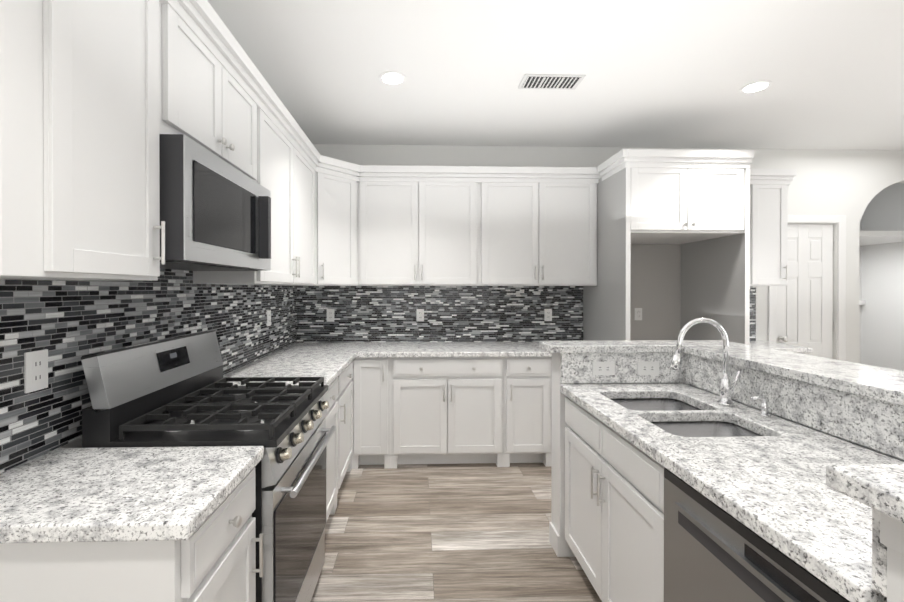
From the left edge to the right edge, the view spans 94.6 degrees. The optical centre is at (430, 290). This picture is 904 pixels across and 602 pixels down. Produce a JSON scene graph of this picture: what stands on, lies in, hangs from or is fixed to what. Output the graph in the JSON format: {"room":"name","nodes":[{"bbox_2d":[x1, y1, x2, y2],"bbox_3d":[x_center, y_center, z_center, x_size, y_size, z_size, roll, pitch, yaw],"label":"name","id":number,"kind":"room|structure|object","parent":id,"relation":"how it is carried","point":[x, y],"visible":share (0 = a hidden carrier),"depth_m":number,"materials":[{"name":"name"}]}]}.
{"room":"kitchen","nodes":[
{"label":"kitchen","id":0,"kind":"room"},
{"bbox_2d":[1,279,275,447],"bbox_3d":[-1.207,0.037,0.588,0.120,2.740,6.730,0,0,-2],"label":"wall","id":1,"kind":"structure","parent":0,"point":[77,443],"depth_m":1.36,"materials":[{"name":"white paint"}]},
{"bbox_2d":[0,0,171,280],"bbox_3d":[-0.993,-0.504,1.053,0.330,0.948,0.491,0,0,-2],"label":"upper cabinet","id":2,"kind":"object","parent":1,"relation":"attached to","point":[97,97],"depth_m":1.00,"materials":[{"name":"white wood"}]},
{"bbox_2d":[0,268,296,472],"bbox_3d":[-1.193,0.193,2.346,0.010,0.582,2.976,0,0,-2],"label":"backsplash","id":3,"kind":"structure","parent":1,"relation":"attached to","point":[68,324],"depth_m":1.41,"materials":[{"name":"tile"}]},
{"bbox_2d":[24,349,47,392],"bbox_3d":[-1.151,0.234,1.216,0.007,0.115,0.070,0,0,-2],"label":"electrical outlet","id":4,"kind":"object","parent":3,"relation":"attached to","point":[35,370],"visible":1,"depth_m":1.21,"materials":[{"name":"white plastic"}]},
{"bbox_2d":[267,310,270,325],"bbox_3d":[-1.207,0.207,3.105,0.007,0.115,0.070,0,0,-2],"label":"electrical outlet","id":5,"kind":"object","parent":3,"relation":"attached to","point":[268,317],"visible":1,"depth_m":3.10,"materials":[{"name":"white plastic"}]},
{"bbox_2d":[172,0,259,183],"bbox_3d":[-1.012,-0.739,1.683,0.330,0.484,0.772,0,0,-2],"label":"upper cabinet","id":6,"kind":"object","parent":1,"relation":"attached to","point":[216,103],"depth_m":1.61,"materials":[{"name":"white wood"}]},
{"bbox_2d":[159,134,270,270],"bbox_3d":[-0.959,-0.293,1.686,0.435,0.399,0.763,0,0,-2],"label":"over-the-range microwave","id":7,"kind":"object","parent":6,"relation":"attached to","point":[215,212],"visible":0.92,"depth_m":1.47,"materials":[{"name":"grey metal"}]},
{"bbox_2d":[193,88,323,285],"bbox_3d":[-1.014,-0.511,2.673,0.384,0.948,1.205,0,0,-2],"label":"upper cabinet","id":8,"kind":"object","parent":1,"relation":"attached to","point":[291,169],"depth_m":2.56,"materials":[{"name":"white wood"}]},
{"bbox_2d":[324,160,359,285],"bbox_3d":[-0.927,-0.514,3.533,0.610,0.948,0.610,0,0,-2],"label":"upper cabinet","id":9,"kind":"object","parent":1,"relation":"attached to","point":[341,210],"depth_m":3.40,"materials":[{"name":"white wood"}]},
{"bbox_2d":[311,463,601,601],"bbox_3d":[2.356,1.426,2.236,7.500,0.050,9.800,0,0,-2],"label":"floor","id":10,"kind":"structure","parent":0,"point":[474,532],"depth_m":2.34,"materials":[{"name":"brown wood"}]},
{"bbox_2d":[0,467,262,601],"bbox_3d":[-0.832,0.968,1.099,0.653,0.874,0.417,0,0,-2],"label":"base cabinet","id":11,"kind":"object","parent":10,"relation":"on","point":[212,558],"visible":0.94,"depth_m":0.90,"materials":[{"name":"white wood"}]},
{"bbox_2d":[0,446,263,543],"bbox_3d":[-0.839,0.509,1.088,0.640,0.039,0.438,0,0,-2],"label":"countertop","id":12,"kind":"structure","parent":11,"relation":"on","point":[103,494],"depth_m":1.01,"materials":[{"name":"stone"}]},
{"bbox_2d":[81,330,335,601],"bbox_3d":[-0.780,0.800,1.696,0.656,1.205,0.761,0,0,-2],"label":"range","id":13,"kind":"object","parent":10,"relation":"on","point":[178,392],"visible":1,"depth_m":1.50,"materials":[{"name":"silver metal"}]},
{"bbox_2d":[323,371,342,521],"bbox_3d":[-0.885,0.963,2.358,0.623,0.874,0.557,0,0,-2],"label":"base cabinet","id":14,"kind":"object","parent":10,"relation":"on","point":[338,395],"depth_m":2.55,"materials":[{"name":"white wood"}]},
{"bbox_2d":[343,361,352,478],"bbox_3d":[-0.903,0.961,2.940,0.623,0.874,0.606,0,0,-2],"label":"base cabinet","id":15,"kind":"object","parent":10,"relation":"on","point":[348,371],"depth_m":3.01,"materials":[{"name":"white wood"}]},
{"bbox_2d":[223,350,358,386],"bbox_3d":[-0.883,0.504,2.632,0.646,0.039,1.110,0,0,-2],"label":"countertop","id":16,"kind":"structure","parent":15,"relation":"on","point":[329,362],"depth_m":2.68,"materials":[{"name":"stone"}]},
{"bbox_2d":[351,358,390,468],"bbox_3d":[-0.478,0.959,3.546,0.305,0.874,0.623,0,0,-2],"label":"base cabinet","id":17,"kind":"object","parent":10,"relation":"on","point":[371,379],"depth_m":3.24,"materials":[{"name":"white wood"}]},
{"bbox_2d":[391,357,506,468],"bbox_3d":[0.119,0.958,3.563,0.890,0.874,0.623,0,0,-2],"label":"base cabinet","id":18,"kind":"object","parent":10,"relation":"on","point":[442,410],"depth_m":3.26,"materials":[{"name":"white wood"}]},
{"bbox_2d":[281,342,551,357],"bbox_3d":[0.103,0.500,3.545,2.671,0.039,0.656,0,0,-2],"label":"countertop","id":19,"kind":"structure","parent":18,"relation":"on","point":[366,349],"depth_m":3.45,"materials":[{"name":"stone"}]},
{"bbox_2d":[507,357,551,466],"bbox_3d":[0.757,0.958,3.583,0.385,0.874,0.623,0,0,-2],"label":"base cabinet","id":20,"kind":"object","parent":10,"relation":"on","point":[529,379],"depth_m":3.28,"materials":[{"name":"white wood"}]},
{"bbox_2d":[565,397,664,601],"bbox_3d":[1.002,0.966,1.718,0.668,0.874,0.906,0,0,-2],"label":"base cabinet","id":21,"kind":"object","parent":10,"relation":"on","point":[614,509],"visible":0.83,"depth_m":1.62,"materials":[{"name":"white wood"}]},
{"bbox_2d":[560,383,903,601],"bbox_3d":[1.018,0.508,1.432,0.658,0.039,1.473,0,0,-2],"label":"countertop","id":22,"kind":"structure","parent":21,"relation":"on","point":[770,486],"depth_m":1.15,"materials":[{"name":"stone"}]},
{"bbox_2d":[611,398,760,436],"bbox_3d":[1.001,0.630,1.707,0.420,0.205,0.644,0,0,-2],"label":"sink","id":23,"kind":"object","parent":22,"relation":"in","point":[706,429],"visible":0.06,"depth_m":1.67,"materials":[{"name":"silver metal"}]},
{"bbox_2d":[669,318,740,405],"bbox_3d":[1.153,0.301,1.765,0.274,0.370,0.081,0,0,-2],"label":"faucet","id":24,"kind":"object","parent":22,"relation":"on","point":[726,389],"visible":1,"depth_m":1.77,"materials":[{"name":"silver metal"}]},
{"bbox_2d":[751,395,770,416],"bbox_3d":[1.283,0.448,1.619,0.071,0.079,0.040,0,0,-2],"label":"soap dispenser","id":25,"kind":"object","parent":22,"relation":"on","point":[764,408],"visible":1,"depth_m":1.61,"materials":[{"name":"silver metal"}]},
{"bbox_2d":[583,149,753,344],"bbox_3d":[1.896,0.176,3.505,0.990,2.440,0.839,0,0,-2],"label":"enclosure","id":26,"kind":"object","parent":10,"relation":"on","point":[695,204],"visible":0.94,"depth_m":3.16,"materials":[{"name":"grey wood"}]},
{"bbox_2d":[549,353,903,601],"bbox_3d":[1.099,0.865,1.446,0.824,1.077,1.780,0,0,-2],"label":"half wall","id":27,"kind":"structure","parent":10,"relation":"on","point":[891,534],"depth_m":2.19,"materials":[{"name":"white paint"}]},
{"bbox_2d":[592,362,614,374],"bbox_3d":[0.897,0.406,2.163,0.115,0.070,0.007,0,0,-2],"label":"electrical outlet","id":28,"kind":"object","parent":27,"relation":"attached to","point":[603,368],"visible":1,"depth_m":2.16,"materials":[{"name":"white plastic"}]},
{"bbox_2d":[637,361,658,374],"bbox_3d":[1.132,0.406,2.170,0.115,0.070,0.007,0,0,-2],"label":"electrical outlet","id":29,"kind":"object","parent":27,"relation":"attached to","point":[647,367],"visible":1,"depth_m":2.17,"materials":[{"name":"white plastic"}]},
{"bbox_2d":[539,340,903,596],"bbox_3d":[1.169,0.388,1.448,1.060,0.199,1.855,0,0,-2],"label":"bar","id":30,"kind":"object","parent":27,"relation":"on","point":[859,404],"visible":1,"depth_m":1.51,"materials":[{"name":"white stone"}]},
{"bbox_2d":[664,468,849,601],"bbox_3d":[1.024,0.969,0.982,0.657,0.872,0.560,0,0,-2],"label":"dishwasher","id":31,"kind":"object","parent":10,"relation":"on","point":[713,552],"visible":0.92,"depth_m":1.02,"materials":[{"name":"grey metal"}]},
{"bbox_3d":[2.766,0.958,3.697,0.753,0.874,0.513,0,0,-2],"label":"base cabinet","id":32,"kind":"object","parent":10,"relation":"on","visible":0},
{"bbox_2d":[749,341,812,352],"bbox_3d":[2.780,0.499,3.704,0.783,0.039,0.500,0,0,-2],"label":"countertop","id":33,"kind":"structure","parent":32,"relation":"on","point":[784,347],"depth_m":3.56,"materials":[{"name":"stone"}]},
{"bbox_2d":[207,0,903,149],"bbox_3d":[2.356,-1.364,2.225,7.500,0.050,9.800,0,0,-2],"label":"ceiling","id":34,"kind":"structure","parent":0,"point":[669,73],"depth_m":2.53,"materials":[{"name":"white paint"}]},
{"bbox_2d":[379,71,405,84],"bbox_3d":[-0.243,-1.337,2.631,0.170,0.006,0.170,0,0,-2],"label":"recessed light","id":35,"kind":"object","parent":34,"relation":"in","point":[392,78],"visible":1,"depth_m":2.62,"materials":[{"name":"white plastic"}]},
{"bbox_2d":[518,74,585,89],"bbox_3d":[0.771,-1.335,2.675,0.380,0.012,0.180,0,0,-2],"label":"ceiling vent","id":36,"kind":"object","parent":34,"relation":"in","point":[549,81],"visible":1,"depth_m":2.66,"materials":[{"name":"silver metal"}]},
{"bbox_2d":[740,81,771,93],"bbox_3d":[2.140,-1.338,2.745,0.170,0.006,0.170,0,0,-2],"label":"recessed light","id":37,"kind":"object","parent":34,"relation":"in","point":[754,87],"visible":1,"depth_m":2.74,"materials":[{"name":"white plastic"}]},
{"bbox_2d":[297,144,903,362],"bbox_3d":[2.353,0.024,4.000,7.200,2.740,0.122,0,0,-2],"label":"wall","id":38,"kind":"structure","parent":0,"point":[850,184],"depth_m":3.94,"materials":[{"name":"white paint"}]},
{"bbox_2d":[356,168,483,285],"bbox_3d":[-0.135,-0.514,3.670,1.083,0.948,0.384,0,0,-2],"label":"upper cabinet","id":39,"kind":"object","parent":38,"relation":"attached to","point":[419,226],"depth_m":3.54,"materials":[{"name":"white wood"}]},
{"bbox_2d":[297,286,582,341],"bbox_3d":[0.098,0.219,3.868,2.662,0.518,0.010,0,0,-2],"label":"backsplash","id":40,"kind":"structure","parent":38,"relation":"attached to","point":[451,313],"depth_m":3.86,"materials":[{"name":"tile"}]},
{"bbox_2d":[327,309,333,321],"bbox_3d":[-0.924,0.230,3.829,0.070,0.115,0.007,0,0,-2],"label":"electrical outlet","id":41,"kind":"object","parent":40,"relation":"attached to","point":[330,315],"visible":1,"depth_m":3.83,"materials":[{"name":"white plastic"}]},
{"bbox_2d":[416,309,423,320],"bbox_3d":[-0.099,0.229,3.853,0.070,0.115,0.007,0,0,-2],"label":"electrical outlet","id":42,"kind":"object","parent":40,"relation":"attached to","point":[419,314],"visible":1,"depth_m":3.85,"materials":[{"name":"white plastic"}]},
{"bbox_2d":[544,309,551,320],"bbox_3d":[1.095,0.229,3.889,0.070,0.115,0.007,0,0,-2],"label":"electrical outlet","id":43,"kind":"object","parent":40,"relation":"attached to","point":[547,314],"visible":1,"depth_m":3.89,"materials":[{"name":"white plastic"}]},
{"bbox_2d":[484,172,599,285],"bbox_3d":[0.919,-0.515,3.728,1.028,0.948,0.330,0,0,-2],"label":"upper cabinet","id":44,"kind":"object","parent":38,"relation":"attached to","point":[540,228],"depth_m":3.57,"materials":[{"name":"white wood"}]},
{"bbox_2d":[635,308,641,319],"bbox_3d":[1.955,0.224,3.924,0.070,0.115,0.007,0,0,-2],"label":"outlet","id":45,"kind":"object","parent":38,"relation":"attached to","point":[638,313],"visible":1,"depth_m":3.92,"materials":[{"name":"white plastic"}]},
{"bbox_2d":[750,286,755,340],"bbox_3d":[2.733,0.219,3.947,0.703,0.518,0.010,0,0,-2],"label":"backsplash","id":46,"kind":"structure","parent":38,"relation":"attached to","point":[752,313],"depth_m":3.95,"materials":[{"name":"tile"}]},
{"bbox_2d":[750,169,796,285],"bbox_3d":[2.767,-0.543,3.762,0.760,1.005,0.372,0,0,-2],"label":"upper cabinet","id":47,"kind":"object","parent":38,"relation":"attached to","point":[768,227],"visible":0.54,"depth_m":3.63,"materials":[{"name":"white wood"}]},
{"bbox_2d":[776,224,833,358],"bbox_3d":[3.585,0.375,3.993,0.594,2.025,0.112,0,0,-2],"label":"pantry door","id":48,"kind":"structure","parent":38,"relation":"in","point":[804,307],"depth_m":4.01,"materials":[{"name":"white wood"}]},
{"bbox_2d":[768,215,845,360],"bbox_3d":[3.584,0.339,3.970,0.750,2.110,0.018,0,0,-2],"label":"door frame","id":49,"kind":"structure","parent":38,"relation":"attached to","point":[840,220],"depth_m":3.97,"materials":[{"name":"white wood"}]},
{"bbox_2d":[859,183,903,370],"bbox_3d":[4.380,0.021,4.807,2.700,2.740,1.370,0,0,-2],"label":"arched doorway","id":50,"kind":"structure","parent":0,"point":[881,287],"depth_m":5.16,"materials":[{"name":"white paint"}]}
]}

